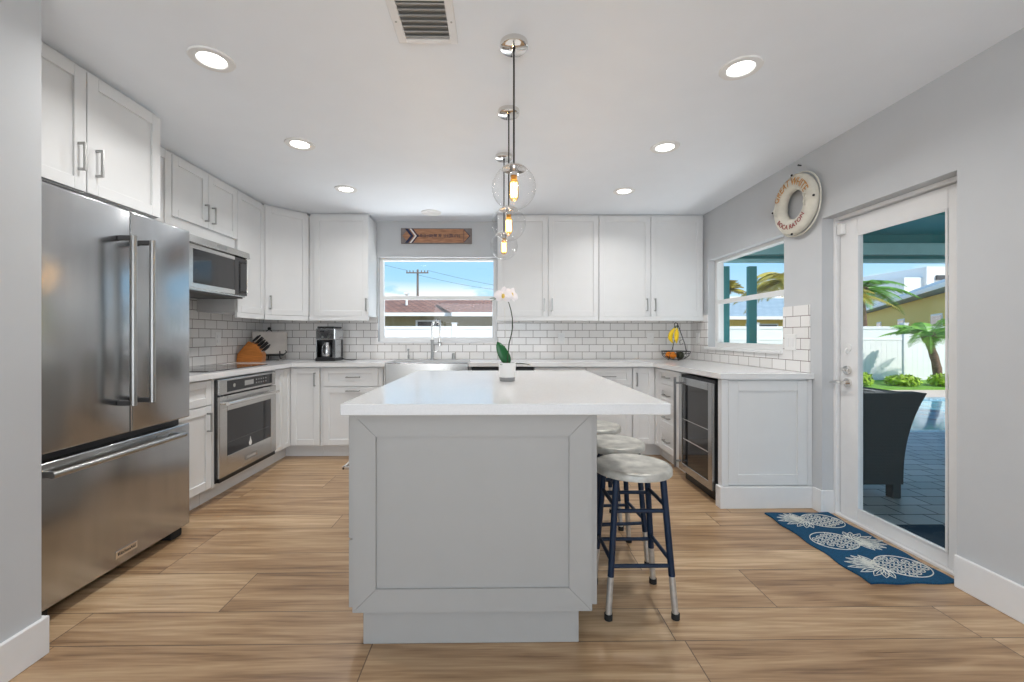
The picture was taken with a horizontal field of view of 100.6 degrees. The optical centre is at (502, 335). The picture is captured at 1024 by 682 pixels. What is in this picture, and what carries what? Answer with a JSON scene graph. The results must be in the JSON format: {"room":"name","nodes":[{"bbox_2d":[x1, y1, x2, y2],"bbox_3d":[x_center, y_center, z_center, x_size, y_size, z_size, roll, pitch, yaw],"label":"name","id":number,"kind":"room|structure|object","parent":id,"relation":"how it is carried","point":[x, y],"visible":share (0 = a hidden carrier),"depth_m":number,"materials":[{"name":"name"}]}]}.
{"room":"kitchen","nodes":[
{"label":"kitchen","id":0,"kind":"room"},
{"bbox_2d":[0,0,40,642],"bbox_3d":[-2.235,-0.045,0.913,1.095,2.440,1.285,0,0,-1],"label":"wall partition","id":1,"kind":"structure","parent":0,"point":[20,20],"depth_m":1.49,"materials":[{"name":"paint"}]},
{"bbox_2d":[0,615,48,681],"bbox_3d":[-1.742,1.105,0.927,0.141,0.140,1.300,0,0,-1],"label":"baseboard","id":2,"kind":"structure","parent":1,"relation":"attached to","point":[29,645],"depth_m":1.49,"materials":[{"name":"white paint"}]},
{"bbox_2d":[41,41,159,218],"bbox_3d":[-2.246,-0.966,1.998,0.670,0.597,0.853,0,0,-1],"label":"upper cabinet","id":3,"kind":"object","parent":1,"relation":"attached to","point":[98,143],"visible":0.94,"depth_m":2.03,"materials":[{"name":"white paint"}]},
{"bbox_2d":[375,221,496,341],"bbox_3d":[-0.238,0.015,4.787,5.190,2.560,0.180,0,0,-1],"label":"wall","id":4,"kind":"structure","parent":0,"point":[389,245],"depth_m":4.69,"materials":[{"name":"paint"}]},
{"bbox_2d":[263,204,309,320],"bbox_3d":[-2.305,-0.711,4.353,0.625,1.107,0.610,0,0,-1],"label":"upper cabinet","id":5,"kind":"object","parent":4,"relation":"attached to","point":[286,231],"visible":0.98,"depth_m":4.21,"materials":[{"name":"white paint"}]},
{"bbox_2d":[309,214,376,320],"bbox_3d":[-1.686,-0.711,4.499,0.608,1.107,0.334,0,0,-1],"label":"upper cabinet","id":6,"kind":"object","parent":4,"relation":"attached to","point":[343,247],"visible":1,"depth_m":4.38,"materials":[{"name":"white paint"}]},
{"bbox_2d":[401,228,471,243],"bbox_3d":[-0.727,-1.100,4.678,0.780,0.170,0.021,0,0,-1],"label":"arrow sign","id":7,"kind":"object","parent":4,"relation":"attached to","point":[408,235],"visible":1,"depth_m":4.67,"materials":[{"name":"brown wood"}]},
{"bbox_2d":[378,258,496,342],"bbox_3d":[-0.718,-0.396,4.750,1.310,0.949,0.142,0,0,-1],"label":"window","id":8,"kind":"structure","parent":4,"relation":"in","point":[383,339],"depth_m":4.75,"materials":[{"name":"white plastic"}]},
{"bbox_2d":[263,316,690,358],"bbox_3d":[-0.267,0.019,4.692,4.730,0.472,0.009,0,0,-1],"label":"backsplash","id":9,"kind":"structure","parent":4,"relation":"attached to","point":[529,339],"depth_m":4.69,"materials":[{"name":"tile"}]},
{"bbox_2d":[497,214,598,320],"bbox_3d":[0.469,-0.711,4.528,1.050,1.107,0.334,0,0,-1],"label":"upper cabinet","id":10,"kind":"object","parent":4,"relation":"attached to","point":[553,271],"visible":0.98,"depth_m":4.40,"materials":[{"name":"white paint"}]},
{"bbox_2d":[558,333,564,343],"bbox_3d":[0.648,0.025,4.695,0.075,0.118,0.009,0,0,-1],"label":"outlet plate","id":11,"kind":"object","parent":4,"relation":"attached to","point":[561,336],"visible":1,"depth_m":4.69,"materials":[{"name":"white plastic"}]},
{"bbox_2d":[647,333,653,343],"bbox_3d":[1.638,0.025,4.708,0.075,0.118,0.009,0,0,-1],"label":"outlet plate","id":12,"kind":"object","parent":4,"relation":"attached to","point":[650,336],"visible":1,"depth_m":4.71,"materials":[{"name":"white plastic"}]},
{"bbox_2d":[598,215,703,320],"bbox_3d":[1.548,-0.711,4.542,1.098,1.107,0.334,0,0,-1],"label":"upper cabinet","id":13,"kind":"object","parent":4,"relation":"attached to","point":[651,266],"visible":0.98,"depth_m":4.42,"materials":[{"name":"white paint"}]},
{"bbox_2d":[8,455,1023,681],"bbox_3d":[-0.901,1.235,0.828,6.620,0.120,8.080,0,0,-1],"label":"floor","id":14,"kind":"structure","parent":0,"point":[254,587],"depth_m":1.77,"materials":[{"name":"brown wood"}]},
{"bbox_2d":[41,181,188,614],"bbox_3d":[-2.166,0.268,2.096,0.784,1.815,0.868,0,0,-1],"label":"refrigerator","id":15,"kind":"object","parent":14,"relation":"on","point":[115,280],"visible":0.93,"depth_m":1.99,"materials":[{"name":"grey metal"}]},
{"bbox_2d":[179,380,212,510],"bbox_3d":[-2.286,0.735,2.745,0.610,0.880,0.400,0,0,-1],"label":"base cabinet","id":16,"kind":"object","parent":14,"relation":"on","point":[200,418],"visible":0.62,"depth_m":2.84,"materials":[{"name":"white paint"}]},
{"bbox_2d":[199,370,273,504],"bbox_3d":[-2.304,0.735,3.363,0.560,0.880,0.830,0,0,-1],"label":"housing","id":17,"kind":"object","parent":14,"relation":"on","point":[217,488],"visible":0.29,"depth_m":3.13,"materials":[{"name":"white paint"}]},
{"bbox_2d":[214,371,279,483],"bbox_3d":[-2.246,0.673,3.358,0.618,0.727,0.774,0,0,-1],"label":"oven","id":18,"kind":"object","parent":17,"relation":"in","point":[244,405],"visible":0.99,"depth_m":3.26,"materials":[{"name":"silver metal"}]},
{"bbox_2d":[265,359,285,467],"bbox_3d":[-2.301,0.692,3.857,0.610,0.966,0.155,0,0,-1],"label":"base cabinet","id":19,"kind":"object","parent":14,"relation":"on","point":[278,372],"visible":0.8,"depth_m":3.89,"materials":[{"name":"white paint"}]},
{"bbox_2d":[274,367,322,462],"bbox_3d":[-2.188,0.735,4.299,0.858,0.880,0.721,0,0,-1],"label":"base cabinet","id":20,"kind":"object","parent":14,"relation":"on","point":[301,385],"visible":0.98,"depth_m":4.08,"materials":[{"name":"white paint"}]},
{"bbox_2d":[321,367,383,455],"bbox_3d":[-1.458,0.735,4.357,0.600,0.880,0.624,0,0,-1],"label":"base cabinet","id":21,"kind":"object","parent":14,"relation":"on","point":[339,385],"visible":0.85,"depth_m":4.09,"materials":[{"name":"white paint"}]},
{"bbox_2d":[384,367,471,384],"bbox_3d":[-0.730,0.735,4.367,0.845,0.880,0.624,0,0,-1],"label":"base cabinet","id":22,"kind":"object","parent":14,"relation":"on","point":[470,368],"visible":0.02,"depth_m":4.11,"materials":[{"name":"white paint"}]},
{"bbox_2d":[342,415,596,643],"bbox_3d":[-0.139,0.731,2.271,0.987,0.888,1.335,0,0,-1],"label":"kitchen island","id":23,"kind":"object","parent":14,"relation":"on","point":[463,528],"visible":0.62,"depth_m":1.61,"materials":[{"name":"grey paint"}]},
{"bbox_2d":[340,370,670,415],"bbox_3d":[0.004,0.266,2.276,1.193,0.041,1.488,0,0,-1],"label":"island countertop","id":24,"kind":"structure","parent":23,"relation":"on","point":[532,392],"depth_m":1.72,"materials":[{"name":"white stone"}]},
{"bbox_2d":[490,286,528,381],"bbox_3d":[0.041,-0.011,2.316,0.222,0.512,0.098,0,0,-1],"label":"potted orchid","id":25,"kind":"object","parent":24,"relation":"on","point":[507,369],"visible":1,"depth_m":2.29,"materials":[{"name":"white plastic"}]},
{"bbox_2d":[472,367,533,370],"bbox_3d":[-0.001,0.739,4.345,0.596,0.872,0.630,0,0,-1],"label":"dishwasher","id":26,"kind":"object","parent":14,"relation":"on","point":[473,368],"visible":0.12,"depth_m":4.08,"materials":[{"name":"grey metal"}]},
{"bbox_2d":[533,367,585,370],"bbox_3d":[0.552,0.735,4.384,0.500,0.880,0.624,0,0,-1],"label":"base cabinet","id":27,"kind":"object","parent":14,"relation":"on","point":[535,368],"visible":0.1,"depth_m":4.11,"materials":[{"name":"white paint"}]},
{"bbox_2d":[585,367,631,454],"bbox_3d":[1.029,0.735,4.390,0.450,0.880,0.624,0,0,-1],"label":"base cabinet","id":28,"kind":"object","parent":14,"relation":"on","point":[621,375],"visible":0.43,"depth_m":4.12,"materials":[{"name":"white paint"}]},
{"bbox_2d":[597,420,623,530],"bbox_3d":[0.582,0.870,2.708,0.336,0.610,0.336,0,0,2],"label":"bar stool","id":29,"kind":"object","parent":14,"relation":"on","point":[603,427],"visible":0.3,"depth_m":2.61,"materials":[{"name":"blue paint"}]},
{"bbox_2d":[597,434,648,563],"bbox_3d":[0.592,0.870,2.288,0.336,0.610,0.336,0,0,-5],"label":"bar stool","id":30,"kind":"object","parent":14,"relation":"on","point":[606,443],"visible":0.48,"depth_m":2.18,"materials":[{"name":"blue paint"}]},
{"bbox_2d":[597,453,679,621],"bbox_3d":[0.577,0.870,1.893,0.336,0.610,0.336,0,0,-1],"label":"bar stool","id":31,"kind":"object","parent":14,"relation":"on","point":[636,468],"visible":0.9,"depth_m":1.78,"materials":[{"name":"blue paint"}]},
{"bbox_2d":[632,367,667,459],"bbox_3d":[1.674,0.735,4.359,0.834,0.880,0.703,0,0,-1],"label":"base cabinet","id":32,"kind":"object","parent":14,"relation":"on","point":[646,380],"visible":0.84,"depth_m":4.12,"materials":[{"name":"white paint"}]},
{"bbox_2d":[189,359,814,381],"bbox_3d":[-0.253,0.275,3.628,4.728,0.039,2.118,0,0,-1],"label":"countertop","id":33,"kind":"structure","parent":32,"relation":"on","point":[718,370],"depth_m":4.04,"materials":[{"name":"white stone"}]},
{"bbox_2d":[189,364,266,371],"bbox_3d":[-2.314,0.251,3.360,0.500,0.007,0.760,0,0,-1],"label":"cooktop","id":34,"kind":"object","parent":33,"relation":"in","point":[210,367],"visible":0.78,"depth_m":3.35,"materials":[{"name":"black glass"}]},
{"bbox_2d":[236,335,269,361],"bbox_3d":[-2.464,0.121,4.222,0.298,0.268,0.099,0,0,-9],"label":"knife block","id":35,"kind":"object","parent":33,"relation":"on","point":[252,351],"visible":1,"depth_m":4.18,"materials":[{"name":"orange wood"}]},
{"bbox_2d":[266,327,286,359],"bbox_3d":[-2.446,0.080,4.503,0.275,0.352,0.160,0,0,-41],"label":"easel","id":36,"kind":"object","parent":33,"relation":"on","point":[268,328],"visible":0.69,"depth_m":4.49,"materials":[{"name":"black metal"}]},
{"bbox_2d":[252,331,286,353],"bbox_3d":[-2.457,0.071,4.488,0.330,0.239,0.039,0,0,-41],"label":"marble board","id":37,"kind":"object","parent":36,"relation":"on","point":[277,340],"visible":0.76,"depth_m":4.51,"materials":[{"name":"white stone"}]},
{"bbox_2d":[315,326,355,360],"bbox_3d":[-1.721,0.079,4.402,0.344,0.352,0.252,0,0,-1],"label":"coffee maker","id":38,"kind":"object","parent":33,"relation":"on","point":[329,339],"visible":0.99,"depth_m":4.32,"materials":[{"name":"black plastic"}]},
{"bbox_2d":[385,363,468,384],"bbox_3d":[-0.729,0.403,4.290,0.789,0.295,0.472,0,0,-1],"label":"farmhouse sink","id":39,"kind":"object","parent":33,"relation":"in","point":[393,371],"visible":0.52,"depth_m":4.05,"materials":[{"name":"silver metal"}]},
{"bbox_2d":[430,319,441,359],"bbox_3d":[-0.713,0.038,4.572,0.157,0.435,0.070,0,0,29],"label":"faucet","id":40,"kind":"object","parent":33,"relation":"on","point":[435,320],"visible":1,"depth_m":4.58,"materials":[{"name":"silver metal"}]},
{"bbox_2d":[661,322,690,360],"bbox_3d":[1.826,0.055,4.484,0.298,0.399,0.298,0,0,-1],"label":"fruit stand","id":41,"kind":"object","parent":33,"relation":"on","point":[664,351],"visible":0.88,"depth_m":4.47,"materials":[{"name":"black metal"}]},
{"bbox_2d":[668,326,675,342],"bbox_3d":[1.772,-0.016,4.429,0.092,0.188,0.046,0,0,-1],"label":"banana","id":42,"kind":"object","parent":41,"relation":"hanging from","point":[670,335],"visible":1,"depth_m":4.42,"materials":[{"name":"yellow food"}]},
{"bbox_2d":[669,352,676,358],"bbox_3d":[1.782,0.202,4.444,0.074,0.070,0.074,0,0,-1],"label":"orange","id":43,"kind":"object","parent":41,"relation":"in","point":[672,355],"visible":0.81,"depth_m":4.42,"materials":[{"name":"orange food"}]},
{"bbox_2d":[661,350,690,360],"bbox_3d":[1.826,0.206,4.484,0.298,0.098,0.298,0,0,-1],"label":"wire bowl","id":44,"kind":"object","parent":41,"relation":"on","point":[664,351],"depth_m":4.42,"materials":[{"name":"black metal"}]},
{"bbox_2d":[674,326,678,342],"bbox_3d":[1.811,-0.016,4.425,0.046,0.187,0.045,0,0,-1],"label":"banana","id":45,"kind":"object","parent":41,"relation":"hanging from","point":[676,333],"visible":1,"depth_m":4.41,"materials":[{"name":"yellow food"}]},
{"bbox_2d":[660,368,689,472],"bbox_3d":[1.772,0.735,3.775,0.654,0.880,0.463,0,0,-1],"label":"base cabinet","id":46,"kind":"object","parent":14,"relation":"on","point":[667,376],"visible":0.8,"depth_m":3.77,"materials":[{"name":"white paint"}]},
{"bbox_2d":[674,374,717,500],"bbox_3d":[1.748,0.744,3.254,0.675,0.862,0.548,0,0,-1],"label":"beverage cooler","id":47,"kind":"object","parent":14,"relation":"on","point":[698,394],"visible":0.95,"depth_m":3.19,"materials":[{"name":"silver metal"}]},
{"bbox_2d":[716,379,812,508],"bbox_3d":[1.799,0.736,2.922,0.643,0.878,0.064,0,0,-1],"label":"end panel","id":48,"kind":"object","parent":14,"relation":"on","point":[765,425],"visible":0.99,"depth_m":2.91,"materials":[{"name":"white paint"}]},
{"bbox_2d":[765,512,953,584],"bbox_3d":[1.947,1.167,2.408,0.440,0.015,0.803,0,0,-1],"label":"rug","id":49,"kind":"object","parent":14,"relation":"on","point":[875,561],"visible":0.99,"depth_m":2.31,"materials":[{"name":"blue fabric"}]},
{"bbox_2d":[41,0,1023,221],"bbox_3d":[-0.901,-1.365,0.828,6.620,0.200,8.080,0,0,-1],"label":"ceiling","id":50,"kind":"structure","parent":0,"point":[414,128],"depth_m":2.14,"materials":[{"name":"paint"}]},
{"bbox_2d":[186,45,235,72],"bbox_3d":[-1.329,-1.262,1.943,0.188,0.007,0.188,0,0,-1],"label":"recessed light","id":51,"kind":"object","parent":50,"relation":"in","point":[212,59],"visible":1,"depth_m":1.93,"materials":[{"name":"white plastic"}]},
{"bbox_2d":[284,137,314,150],"bbox_3d":[-1.335,-1.262,2.800,0.188,0.007,0.188,0,0,-1],"label":"recessed light","id":52,"kind":"object","parent":50,"relation":"in","point":[293,142],"visible":1,"depth_m":2.79,"materials":[{"name":"white plastic"}]},
{"bbox_2d":[334,185,357,192],"bbox_3d":[-1.347,-1.262,3.658,0.188,0.007,0.188,0,0,-1],"label":"recessed light","id":53,"kind":"object","parent":50,"relation":"in","point":[341,188],"visible":1,"depth_m":3.65,"materials":[{"name":"white plastic"}]},
{"bbox_2d":[385,0,457,43],"bbox_3d":[-0.316,-1.259,1.694,0.253,0.012,0.267,0,0,-1],"label":"ceiling vent","id":54,"kind":"object","parent":50,"relation":"in","point":[422,21],"visible":1,"depth_m":1.70,"materials":[{"name":"white metal"}]},
{"bbox_2d":[421,209,440,215],"bbox_3d":[-0.730,-1.260,4.351,0.206,0.010,0.206,0,0,-1],"label":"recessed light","id":55,"kind":"object","parent":50,"relation":"attached to","point":[429,212],"visible":1,"depth_m":4.33,"materials":[{"name":"white plastic"}]},
{"bbox_2d":[490,152,517,259],"bbox_3d":[0.010,-0.900,2.980,0.190,0.729,0.190,0,0,-1],"label":"pendant lamp","id":56,"kind":"object","parent":50,"relation":"hanging from","point":[501,156],"visible":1,"depth_m":2.98,"materials":[{"name":"silver metal"}]},
{"bbox_2d":[492,105,525,240],"bbox_3d":[0.035,-0.899,2.386,0.190,0.731,0.190,0,0,-1],"label":"pendant lamp","id":57,"kind":"object","parent":50,"relation":"hanging from","point":[505,112],"visible":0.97,"depth_m":2.38,"materials":[{"name":"silver metal"}]},
{"bbox_2d":[492,33,535,209],"bbox_3d":[0.049,-0.905,1.836,0.190,0.719,0.190,0,0,-1],"label":"pendant lamp","id":58,"kind":"object","parent":50,"relation":"hanging from","point":[513,45],"visible":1,"depth_m":1.83,"materials":[{"name":"silver metal"}]},
{"bbox_2d":[613,187,634,194],"bbox_3d":[1.059,-1.262,3.707,0.188,0.007,0.188,0,0,-1],"label":"recessed light","id":59,"kind":"object","parent":50,"relation":"in","point":[625,190],"visible":1,"depth_m":3.70,"materials":[{"name":"white plastic"}]},
{"bbox_2d":[650,141,679,153],"bbox_3d":[1.087,-1.262,2.845,0.188,0.007,0.188,0,0,-1],"label":"recessed light","id":60,"kind":"object","parent":50,"relation":"in","point":[662,147],"visible":1,"depth_m":2.84,"materials":[{"name":"white plastic"}]},
{"bbox_2d":[718,55,763,80],"bbox_3d":[1.124,-1.262,2.005,0.188,0.007,0.188,0,0,-1],"label":"recessed light","id":61,"kind":"object","parent":50,"relation":"in","point":[745,66],"visible":1,"depth_m":2.00,"materials":[{"name":"white plastic"}]},
{"bbox_2d":[703,28,1023,585],"bbox_3d":[2.225,0.015,0.779,0.150,2.560,7.900,0,0,-1],"label":"wall","id":62,"kind":"structure","parent":0,"point":[967,123],"depth_m":1.95,"materials":[{"name":"paint"}]},
{"bbox_2d":[696,333,699,343],"bbox_3d":[2.086,0.025,4.548,0.009,0.118,0.075,0,0,-1],"label":"outlet plate","id":63,"kind":"object","parent":62,"relation":"attached to","point":[697,334],"visible":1,"depth_m":4.53,"materials":[{"name":"white plastic"}]},
{"bbox_2d":[704,237,783,353],"bbox_3d":[2.165,-0.318,3.789,0.170,0.905,1.180,0,0,-1],"label":"window","id":64,"kind":"structure","parent":62,"relation":"in","point":[720,301],"depth_m":3.99,"materials":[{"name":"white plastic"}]},
{"bbox_2d":[691,305,810,372],"bbox_3d":[2.105,0.019,3.824,0.009,0.472,1.791,0,0,-1],"label":"backsplash","id":65,"kind":"structure","parent":62,"relation":"attached to","point":[796,319],"depth_m":3.20,"materials":[{"name":"tile"}]},
{"bbox_2d":[784,334,795,349],"bbox_3d":[2.105,0.045,3.113,0.009,0.118,0.120,0,0,-1],"label":"switch plate","id":66,"kind":"object","parent":62,"relation":"attached to","point":[789,339],"visible":1,"depth_m":3.11,"materials":[{"name":"white plastic"}]},
{"bbox_2d":[772,171,821,236],"bbox_3d":[2.071,-0.930,3.013,0.086,0.443,0.443,0,0,-1],"label":"life ring","id":67,"kind":"object","parent":62,"relation":"attached to","point":[804,182],"visible":1,"depth_m":2.94,"materials":[{"name":"plastic"}]},
{"bbox_2d":[812,487,833,512],"bbox_3d":[2.152,1.100,2.853,0.091,0.150,0.079,0,0,-1],"label":"baseboard","id":68,"kind":"structure","parent":62,"relation":"attached to","point":[822,500],"depth_m":2.81,"materials":[{"name":"white paint"}]},
{"bbox_2d":[725,210,948,262],"bbox_3d":[5.444,-1.153,1.282,6.280,0.465,8.420,0,0,-1],"label":"porch roof","id":69,"kind":"structure","parent":62,"relation":"attached to","point":[922,240],"depth_m":5.25,"materials":[{"name":"teal paint"}]},
{"bbox_2d":[829,176,956,575],"bbox_3d":[2.221,0.198,2.417,0.110,1.955,0.839,0,0,-1],"label":"door","id":70,"kind":"structure","parent":62,"relation":"in","point":[849,229],"depth_m":2.65,"materials":[{"name":"white paint"}]},
{"bbox_2d":[954,555,1023,623],"bbox_3d":[2.159,1.100,-0.488,0.016,0.150,4.968,0,0,-1],"label":"baseboard","id":71,"kind":"structure","parent":62,"relation":"attached to","point":[1005,595],"depth_m":1.85,"materials":[{"name":"white paint"}]},
{"bbox_3d":[-2.710,0.015,3.040,0.200,2.560,3.250,0,0,-1],"label":"wall","id":72,"kind":"structure","parent":0,"visible":0},
{"bbox_2d":[155,146,170,224],"bbox_3d":[-2.418,-0.711,2.656,0.345,1.107,0.458,0,0,-1],"label":"upper cabinet","id":73,"kind":"object","parent":72,"relation":"attached to","point":[165,157],"visible":0.13,"depth_m":2.83,"materials":[{"name":"white paint"}]},
{"bbox_2d":[167,150,236,248],"bbox_3d":[-2.408,-0.990,3.254,0.380,0.549,0.726,0,0,-1],"label":"upper cabinet","id":74,"kind":"object","parent":72,"relation":"attached to","point":[203,205],"visible":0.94,"depth_m":3.19,"materials":[{"name":"white paint"}]},
{"bbox_2d":[189,234,249,298],"bbox_3d":[-2.366,-0.513,3.252,0.474,0.400,0.715,0,0,-1],"label":"microwave","id":75,"kind":"object","parent":74,"relation":"attached to","point":[216,270],"visible":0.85,"depth_m":3.23,"materials":[{"name":"silver metal"}]},
{"bbox_2d":[189,234,249,259],"bbox_3d":[-2.162,-0.680,3.254,0.042,0.066,0.715,0,0,-1],"label":"vent hood","id":76,"kind":"object","parent":75,"relation":"attached to","point":[195,241],"depth_m":3.20,"materials":[{"name":"silver metal"}]},
{"bbox_2d":[215,332,220,344],"bbox_3d":[-2.608,0.025,3.896,0.009,0.118,0.075,0,0,-1],"label":"outlet plate","id":77,"kind":"object","parent":72,"relation":"attached to","point":[217,334],"visible":1,"depth_m":3.89,"materials":[{"name":"white plastic"}]},
{"bbox_2d":[189,298,262,365],"bbox_3d":[-2.613,-0.085,3.596,0.009,0.680,2.121,0,0,-1],"label":"backsplash","id":78,"kind":"structure","parent":72,"relation":"attached to","point":[235,332],"depth_m":3.87,"materials":[{"name":"tile"}]},
{"bbox_2d":[197,188,263,318],"bbox_3d":[-2.433,-0.711,3.830,0.345,1.107,0.418,0,0,-1],"label":"upper cabinet","id":79,"kind":"object","parent":72,"relation":"attached to","point":[250,212],"visible":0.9,"depth_m":3.81,"materials":[{"name":"white paint"}]},
{"label":"outside","id":80,"kind":"structure","parent":0,"visible":0},
{"bbox_2d":[863,432,948,526],"bbox_3d":[4.939,1.275,1.240,5.290,0.100,8.350,0,0,-1],"label":"floor","id":81,"kind":"structure","parent":80,"point":[922,500],"depth_m":3.37,"materials":[{"name":"tile"}]},
{"bbox_2d":[724,266,729,342],"bbox_3d":[2.761,0.210,5.287,0.150,2.150,0.150,0,0,-1],"label":"porch post","id":82,"kind":"object","parent":81,"relation":"on","point":[726,268],"visible":0.11,"depth_m":5.26,"materials":[{"name":"teal paint"}]},
{"bbox_2d":[746,266,756,342],"bbox_3d":[3.101,0.210,5.291,0.150,2.150,0.150,0,0,-1],"label":"porch post","id":83,"kind":"object","parent":81,"relation":"on","point":[751,271],"visible":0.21,"depth_m":5.26,"materials":[{"name":"teal paint"}]},
{"bbox_2d":[863,387,926,498],"bbox_3d":[2.804,0.825,3.502,0.680,0.800,0.710,0,0,-1],"label":"wicker armchair","id":84,"kind":"object","parent":81,"relation":"on","point":[888,415],"visible":0.27,"depth_m":3.18,"materials":[{"name":"black wicker"}]},
{"bbox_2d":[897,524,948,549],"bbox_3d":[2.657,1.218,2.495,0.340,0.014,0.480,0,0,-1],"label":"doormat","id":85,"kind":"object","parent":81,"relation":"on","point":[935,533],"visible":0.29,"depth_m":2.63,"materials":[{"name":"fabric"}]},
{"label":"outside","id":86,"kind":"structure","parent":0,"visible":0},
{"bbox_3d":[9.506,1.395,37.568,100.000,0.100,65.120,0,0,-1],"label":"ground","id":87,"kind":"structure","parent":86,"visible":0},
{"bbox_2d":[385,292,491,325],"bbox_3d":[-5.764,-0.350,19.996,17.000,3.050,10.260,0,0,-1],"label":"neighboring house","id":88,"kind":"structure","parent":87,"relation":"on","point":[397,312],"depth_m":16.77,"materials":[{"name":"white paint"}]},
{"bbox_2d":[386,265,490,295],"bbox_3d":[-4.367,-3.429,27.718,24.006,9.208,2.644,0,0,-1],"label":"utility pole","id":89,"kind":"object","parent":87,"relation":"on","point":[417,272],"visible":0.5,"depth_m":28.78,"materials":[{"name":"grey wood"}]},
{"bbox_2d":[385,323,948,379],"bbox_3d":[1.779,0.475,12.024,23.555,1.700,0.160,0,0,-1],"label":"vinyl fence","id":90,"kind":"object","parent":87,"relation":"on","point":[887,355],"visible":0.1,"depth_m":12.12,"materials":[{"name":"white plastic"}]},
{"bbox_2d":[730,280,745,294],"bbox_3d":[14.117,-1.131,26.775,2.462,4.631,2.445,0,0,-1],"label":"palm tree","id":91,"kind":"object","parent":87,"relation":"on","point":[733,285],"visible":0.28,"depth_m":26.27,"materials":[{"name":"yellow plant"}]},
{"bbox_2d":[730,298,783,325],"bbox_3d":[11.066,-0.375,21.628,7.300,3.100,8.040,0,0,-1],"label":"house","id":92,"kind":"structure","parent":87,"relation":"on","point":[769,313],"depth_m":18.39,"materials":[{"name":"paint"}]},
{"bbox_2d":[863,280,922,325],"bbox_3d":[12.562,-0.385,14.665,2.814,3.138,2.592,0,0,-29],"label":"palm tree","id":93,"kind":"object","parent":87,"relation":"on","point":[870,285],"visible":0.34,"depth_m":14.30,"materials":[{"name":"green plant"}]},
{"bbox_2d":[863,267,948,307],"bbox_3d":[62.280,-4.125,62.676,14.600,10.600,10.300,0,0,-1],"label":"apartment building","id":94,"kind":"structure","parent":87,"relation":"on","point":[913,279],"depth_m":58.34,"materials":[{"name":"white paint"}]},
{"bbox_2d":[866,277,948,325],"bbox_3d":[26.023,-1.275,22.605,9.540,5.200,28.700,0,0,33],"label":"house","id":95,"kind":"structure","parent":87,"relation":"on","point":[931,309],"depth_m":19.50,"materials":[{"name":"paint"}]},
{"bbox_2d":[892,390,948,396],"bbox_3d":[11.085,1.315,8.797,17.600,0.060,6.600,0,0,-1],"label":"surround","id":96,"kind":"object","parent":87,"relation":"on","point":[930,393],"depth_m":9.66,"materials":[{"name":"white concrete"}]},
{"bbox_2d":[734,272,783,312],"bbox_3d":[5.972,-0.014,8.730,2.051,2.629,1.959,0,0,-1],"label":"palm tree","id":97,"kind":"object","parent":96,"relation":"on","point":[777,279],"visible":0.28,"depth_m":8.79,"materials":[{"name":"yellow plant"}]},
{"bbox_2d":[863,288,898,319],"bbox_3d":[7.736,0.077,9.836,2.061,2.432,2.151,0,0,-1],"label":"palm tree","id":98,"kind":"object","parent":96,"relation":"on","point":[865,296],"visible":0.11,"depth_m":9.13,"materials":[{"name":"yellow plant"}]},
{"bbox_2d":[863,380,948,389],"bbox_3d":[12.055,1.265,11.110,19.600,0.040,1.900,0,0,-1],"label":"lawn strip","id":99,"kind":"object","parent":96,"relation":"on","point":[879,384],"visible":0.11,"depth_m":10.48,"materials":[{"name":"green plant"}]},
{"bbox_2d":[863,372,873,385],"bbox_3d":[8.971,1.100,10.724,0.693,0.442,0.655,0,0,-1],"label":"shrub","id":100,"kind":"object","parent":99,"relation":"on","point":[867,380],"visible":0.3,"depth_m":10.50,"materials":[{"name":"green plant"}]},
{"bbox_2d":[882,374,922,386],"bbox_3d":[10.007,1.121,10.645,0.788,0.379,0.682,0,0,-29],"label":"shrub","id":101,"kind":"object","parent":99,"relation":"on","point":[905,380],"visible":0.98,"depth_m":10.50,"materials":[{"name":"green plant"}]},
{"bbox_2d":[879,318,948,374],"bbox_3d":[10.966,0.415,10.753,2.270,1.741,1.934,0,0,-19],"label":"palm tree","id":102,"kind":"object","parent":99,"relation":"on","point":[930,338],"visible":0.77,"depth_m":10.76,"materials":[{"name":"green plant"}]},
{"bbox_2d":[926,373,948,386],"bbox_3d":[11.001,1.118,10.549,0.877,0.421,0.652,0,0,-1],"label":"shrub","id":103,"kind":"object","parent":99,"relation":"on","point":[938,379],"visible":0.49,"depth_m":10.51,"materials":[{"name":"green plant"}]},
{"bbox_2d":[910,397,948,431],"bbox_3d":[7.509,1.255,6.979,9.200,0.060,3.040,0,0,-1],"label":"swimming pool","id":104,"kind":"object","parent":87,"relation":"in","point":[930,416],"visible":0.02,"depth_m":6.60,"materials":[{"name":"liquid"}]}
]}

